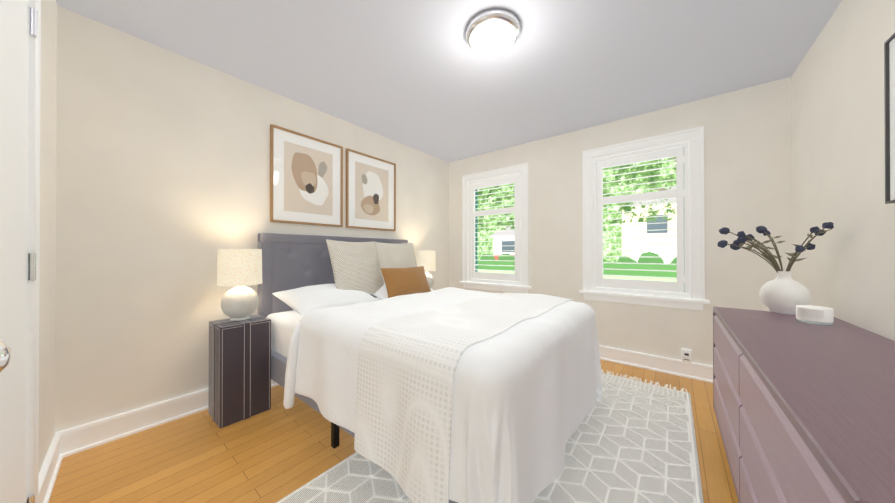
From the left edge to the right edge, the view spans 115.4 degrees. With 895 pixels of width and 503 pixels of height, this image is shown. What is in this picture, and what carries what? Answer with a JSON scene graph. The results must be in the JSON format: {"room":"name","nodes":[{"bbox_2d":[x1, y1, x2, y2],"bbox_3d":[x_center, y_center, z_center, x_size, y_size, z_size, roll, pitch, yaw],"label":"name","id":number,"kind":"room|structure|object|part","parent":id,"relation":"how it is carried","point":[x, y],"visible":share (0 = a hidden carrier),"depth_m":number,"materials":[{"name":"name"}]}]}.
{"room":"bedroom","nodes":[
{"label":"bedroom","id":0,"kind":"room"},
{"bbox_2d":[39,0,56,471],"bbox_3d":[-0.844,-0.112,0.271,3.650,2.440,0.200,0,0,42],"label":"wall","id":1,"kind":"structure","parent":0,"point":[47,285],"depth_m":1.36,"materials":[{"name":"paint"}]},
{"bbox_2d":[0,0,40,502],"bbox_3d":[-1.054,0.050,0.674,1.018,2.119,0.124,0,0,42],"label":"door","id":2,"kind":"structure","parent":1,"relation":"in","point":[32,436],"depth_m":0.95,"materials":[{"name":"white paint"}]},
{"bbox_3d":[-0.777,0.178,0.451,0.062,0.062,0.088,0,0,42],"label":"knob","id":3,"kind":"part","parent":2,"relation":"part of","materials":[{"name":"silver metal"}]},
{"bbox_2d":[0,0,28,502],"bbox_3d":[-1.084,0.086,0.641,0.860,2.034,0.036,0,0,41],"label":"door leaf","id":4,"kind":"structure","parent":2,"relation":"attached to","point":[14,49],"depth_m":0.83,"materials":[{"name":"white paint"}]},
{"bbox_3d":[-1.385,0.045,0.941,0.029,1.720,0.018,0,0,41],"label":"door hinges","id":5,"kind":"part","parent":2,"relation":"part of","materials":[{"name":"silver metal"}]},
{"bbox_3d":[-1.079,0.050,0.646,1.018,2.119,0.050,0,0,42],"label":"casing","id":6,"kind":"part","parent":2,"relation":"part of","materials":[{"name":"white paint"}]},
{"bbox_2d":[38,431,62,502],"bbox_3d":[-1.784,1.040,1.252,0.835,0.143,0.028,0,0,41],"label":"baseboard","id":7,"kind":"structure","parent":1,"relation":"attached to","point":[48,472],"depth_m":1.32,"materials":[{"name":"white paint"}]},
{"bbox_2d":[55,6,448,432],"bbox_3d":[-1.244,-0.103,2.766,0.200,2.440,4.220,0,0,39],"label":"wall","id":8,"kind":"structure","parent":0,"point":[163,179],"depth_m":1.82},
{"bbox_2d":[57,379,278,457],"bbox_3d":[-1.030,1.046,2.847,0.028,0.143,3.420,0,0,39],"label":"baseboard","id":9,"kind":"structure","parent":8,"relation":"attached to","point":[83,437],"depth_m":1.72,"materials":[{"name":"white paint"}]},
{"bbox_2d":[270,124,342,226],"bbox_3d":[-1.252,-0.644,2.573,0.028,0.800,0.645,0,0,39],"label":"picture","id":10,"kind":"object","parent":8,"relation":"attached to","point":[306,179],"visible":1,"depth_m":2.54,"materials":[{"name":"beige paper"}]},
{"bbox_2d":[284,141,332,215],"bbox_3d":[-1.253,-0.644,2.574,0.002,0.594,0.439,0,0,39],"label":"print","id":11,"kind":"object","parent":10,"relation":"attached to","point":[308,170],"depth_m":2.56},
{"bbox_2d":[346,148,395,230],"bbox_3d":[-0.822,-0.642,3.113,0.028,0.800,0.645,0,0,39],"label":"picture","id":12,"kind":"object","parent":8,"relation":"attached to","point":[371,192],"visible":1,"depth_m":3.08,"materials":[{"name":"beige paper"}]},
{"bbox_2d":[355,161,387,221],"bbox_3d":[-0.823,-0.642,3.114,0.002,0.594,0.439,0,0,39],"label":"print","id":13,"kind":"object","parent":12,"relation":"attached to","point":[371,180],"depth_m":3.09},
{"bbox_2d":[49,360,738,502],"bbox_3d":[0.125,1.163,1.671,3.700,0.100,4.220,0,0,39],"label":"floor","id":14,"kind":"structure","parent":0,"point":[277,452],"depth_m":1.52,"materials":[{"name":"brown wood"}]},
{"bbox_2d":[208,314,270,427],"bbox_3d":[-1.441,0.792,1.966,0.284,0.637,0.296,0,0,39],"label":"nightstand","id":15,"kind":"object","parent":14,"relation":"on","point":[239,382],"visible":0.85,"depth_m":1.86,"materials":[{"name":"black wood"}]},
{"bbox_2d":[217,249,261,320],"bbox_3d":[-1.442,0.228,1.970,0.256,0.490,0.256,0,0,39],"label":"lamp","id":16,"kind":"object","parent":15,"relation":"on","point":[240,269],"visible":1,"depth_m":1.88,"materials":[{"name":"fabric"}]},
{"bbox_3d":[-1.442,0.106,1.971,0.256,0.245,0.256,0,0,39],"label":"lamp shade","id":17,"kind":"part","parent":16,"relation":"part of","materials":[{"name":"fabric"}]},
{"bbox_2d":[258,233,602,502],"bbox_3d":[-0.169,0.516,2.151,2.177,1.322,1.739,0,0,39],"label":"bed","id":18,"kind":"object","parent":14,"relation":"on","point":[401,372],"visible":0.98,"depth_m":1.31,"materials":[{"name":"fabric"}]},
{"bbox_3d":[-0.173,0.615,2.154,1.995,0.270,1.510,0,0,39],"label":"mattress","id":19,"kind":"part","parent":18,"relation":"part of","materials":[{"name":"white fabric"}]},
{"bbox_3d":[-0.955,0.372,2.777,0.029,0.890,1.400,0,0,39],"label":"headboard panel","id":20,"kind":"part","parent":18,"relation":"part of","materials":[{"name":"fabric"}]},
{"bbox_3d":[-0.983,0.486,2.799,0.095,1.258,1.540,0,0,39],"label":"headboard frame","id":21,"kind":"part","parent":18,"relation":"part of","materials":[{"name":"fabric"}]},
{"bbox_2d":[354,293,573,502],"bbox_3d":[0.298,0.635,1.778,0.561,0.584,1.705,0,0,39],"label":"throw","id":22,"kind":"object","parent":18,"relation":"on","point":[409,367],"depth_m":1.17,"materials":[{"name":"white fabric"}]},
{"bbox_2d":[276,369,703,502],"bbox_3d":[0.520,1.105,1.652,1.482,0.014,2.784,0,0,39],"label":"rug","id":23,"kind":"object","parent":14,"relation":"on","point":[631,440],"visible":0.42,"depth_m":1.46,"materials":[{"name":"white carpet"}]},
{"bbox_2d":[713,307,894,502],"bbox_3d":[1.349,0.732,0.973,0.488,0.753,1.850,0,0,39],"label":"dresser","id":24,"kind":"object","parent":14,"relation":"on","point":[804,412],"visible":1,"depth_m":0.80,"materials":[{"name":"purple wood"}]},
{"bbox_2d":[718,222,833,314],"bbox_3d":[1.901,0.099,1.677,0.443,0.515,0.325,0,0,39],"label":"vase","id":25,"kind":"object","parent":24,"relation":"on","point":[783,292],"visible":0.96,"depth_m":1.61,"materials":[{"name":"white ceramic"}]},
{"bbox_2d":[796,305,833,324],"bbox_3d":[1.840,0.317,1.420,0.116,0.078,0.117,0,0,39],"label":"candle","id":26,"kind":"object","parent":24,"relation":"on","point":[818,315],"visible":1,"depth_m":1.39,"materials":[{"name":"white glass"}]},
{"bbox_3d":[-0.270,0.798,3.436,0.284,0.637,0.296,0,0,39],"label":"nightstand","id":27,"kind":"object","parent":14,"relation":"on","visible":0},
{"bbox_2d":[415,250,435,287],"bbox_3d":[-0.271,0.233,3.441,0.256,0.490,0.256,0,0,39],"label":"lamp","id":28,"kind":"object","parent":27,"relation":"on","point":[426,259],"visible":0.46,"depth_m":3.34,"materials":[{"name":"fabric"}]},
{"bbox_3d":[-0.271,0.111,3.441,0.256,0.245,0.256,0,0,39],"label":"lamp shade","id":29,"kind":"part","parent":28,"relation":"part of","materials":[{"name":"fabric"}]},
{"bbox_2d":[56,0,841,162],"bbox_3d":[0.125,-1.377,1.681,3.700,0.100,4.220,0,0,39],"label":"ceiling","id":30,"kind":"structure","parent":0,"point":[421,76],"depth_m":1.90,"materials":[{"name":"white paint"}]},
{"bbox_2d":[466,9,519,56],"bbox_3d":[0.272,-1.263,1.704,0.324,0.128,0.324,0,0,39],"label":"ceiling light","id":31,"kind":"object","parent":30,"relation":"attached to","point":[492,32],"visible":1,"depth_m":1.62,"materials":[{"name":"white glass"}]},
{"bbox_2d":[449,77,791,365],"bbox_3d":[1.377,-0.101,3.248,3.300,2.440,0.200,0,0,39],"label":"wall","id":32,"kind":"structure","parent":0,"point":[747,181],"depth_m":2.50,"materials":[{"name":"paint"}]},
{"bbox_2d":[459,163,530,292],"bbox_3d":[0.645,-0.279,3.781,1.030,1.589,0.240,0,0,39],"label":"window","id":33,"kind":"structure","parent":32,"relation":"in","point":[524,286],"depth_m":3.67,"materials":[{"name":"white paint"}]},
{"bbox_3d":[0.694,-0.282,3.844,0.790,1.405,0.040,0,0,39],"label":"left window sash","id":34,"kind":"part","parent":33,"relation":"part of","materials":[{"name":"white wood"}]},
{"bbox_2d":[469,173,520,284],"bbox_3d":[0.613,-0.282,3.742,0.766,1.381,0.058,0,0,39],"label":"window shutter","id":35,"kind":"object","parent":33,"relation":"attached to","point":[515,276],"depth_m":3.69,"materials":[{"name":"white paint"}]},
{"bbox_3d":[0.613,-0.293,3.742,0.592,1.090,0.058,0,0,39],"label":"left window louvers","id":36,"kind":"part","parent":35,"relation":"part of","materials":[{"name":"white plastic"}]},
{"bbox_2d":[579,126,709,310],"bbox_3d":[1.881,-0.282,2.797,1.030,1.589,0.240,0,0,39],"label":"window","id":37,"kind":"structure","parent":32,"relation":"in","point":[695,137],"depth_m":2.57,"materials":[{"name":"white paint"}]},
{"bbox_2d":[593,141,688,296],"bbox_3d":[1.849,-0.286,2.758,0.766,1.381,0.058,0,0,39],"label":"window shutter","id":38,"kind":"object","parent":37,"relation":"attached to","point":[680,194],"depth_m":2.70,"materials":[{"name":"white paint"}]},
{"bbox_3d":[1.849,-0.296,2.758,0.592,1.090,0.058,0,0,39],"label":"right window louvers","id":39,"kind":"part","parent":38,"relation":"part of","materials":[{"name":"white plastic"}]},
{"bbox_2d":[599,345,712,382],"bbox_3d":[1.306,1.047,3.155,3.300,0.143,0.028,0,0,39],"label":"baseboard","id":40,"kind":"structure","parent":32,"relation":"attached to","point":[692,370],"depth_m":2.63,"materials":[{"name":"white paint"}]},
{"bbox_2d":[681,347,691,362],"bbox_3d":[2.117,0.923,2.504,0.074,0.125,0.035,0,0,39],"label":"electrical outlet","id":41,"kind":"object","parent":32,"relation":"attached to","point":[686,354],"visible":0.94,"depth_m":2.49,"materials":[{"name":"white plastic"}]},
{"bbox_2d":[791,0,894,340],"bbox_3d":[1.494,-0.111,0.586,0.200,2.440,4.220,0,0,39],"label":"wall","id":42,"kind":"structure","parent":0,"point":[845,269],"depth_m":1.46,"materials":[{"name":"paint"}]},
{"bbox_2d":[884,33,894,203],"bbox_3d":[1.448,-0.510,0.726,0.044,0.640,0.980,0,0,39],"label":"canvas art","id":43,"kind":"object","parent":42,"relation":"attached to","point":[889,73],"visible":1,"depth_m":1.11,"materials":[{"name":"white"}]},
{"bbox_3d":[1.450,-0.510,0.725,0.032,0.628,0.968,0,0,39],"label":"panel","id":44,"kind":"part","parent":43,"relation":"part of","materials":[{"name":"white"}]},
{"label":"outside","id":45,"kind":"structure","parent":0,"visible":0},
{"bbox_2d":[478,158,675,261],"bbox_3d":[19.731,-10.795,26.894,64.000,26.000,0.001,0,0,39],"label":"tree","id":46,"kind":"object","parent":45,"point":[490,250],"depth_m":29.25,"materials":[{"name":"green plant"}]},
{"bbox_3d":[13.564,1.876,19.104,32.000,0.100,39.800,0,0,39],"label":"ground","id":47,"kind":"structure","parent":45,"visible":0},
{"bbox_2d":[478,270,676,281],"bbox_3d":[15.370,1.800,21.372,32.000,0.070,14.000,0,0,39],"label":"lawn","id":48,"kind":"structure","parent":47,"relation":"on","point":[643,278],"depth_m":19.11,"materials":[{"name":"green plant"}]},
{"bbox_2d":[633,245,676,262],"bbox_3d":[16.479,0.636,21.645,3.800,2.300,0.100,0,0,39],"label":"house","id":49,"kind":"structure","parent":48,"relation":"on","point":[659,253],"depth_m":21.73,"materials":[{"name":"white"}]},
{"bbox_2d":[478,261,676,278],"bbox_3d":[13.030,1.330,20.041,30.000,1.000,1.000,0,0,39],"label":"hedge","id":50,"kind":"object","parent":47,"relation":"on","point":[635,272],"visible":0.08,"depth_m":19.76,"materials":[{"name":"green plant"}]},
{"bbox_2d":[480,252,676,263],"bbox_3d":[14.272,0.920,21.387,27.736,2.435,3.467,0,0,39],"label":"bushes","id":51,"kind":"object","parent":47,"relation":"on","point":[641,260],"visible":0.08,"depth_m":21.48,"materials":[{"name":"green plant"}]},
{"bbox_2d":[494,203,676,258],"bbox_3d":[16.530,-0.871,26.851,23.000,5.450,8.000,0,0,39],"label":"house","id":52,"kind":"structure","parent":47,"relation":"on","point":[497,245],"depth_m":22.66,"materials":[{"name":"beige"}]},
{"bbox_2d":[489,226,513,235],"bbox_3d":[10.930,-2.880,31.063,10.000,2.400,8.400,0,0,39],"label":"house roof","id":53,"kind":"structure","parent":52,"relation":"on","point":[506,232],"depth_m":30.03,"materials":[{"name":"grey"}]},
{"bbox_2d":[615,185,675,211],"bbox_3d":[21.098,-4.810,22.971,12.000,2.400,8.400,0,0,39],"label":"house roof","id":54,"kind":"structure","parent":52,"relation":"on","point":[654,201],"depth_m":22.07,"materials":[{"name":"grey"}]},
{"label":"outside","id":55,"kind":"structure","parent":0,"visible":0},
{"bbox_2d":[478,157,675,230],"bbox_3d":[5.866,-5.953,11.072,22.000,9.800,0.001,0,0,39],"label":"canopy","id":56,"kind":"object","parent":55,"point":[645,180],"depth_m":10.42,"materials":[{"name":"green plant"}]}
]}

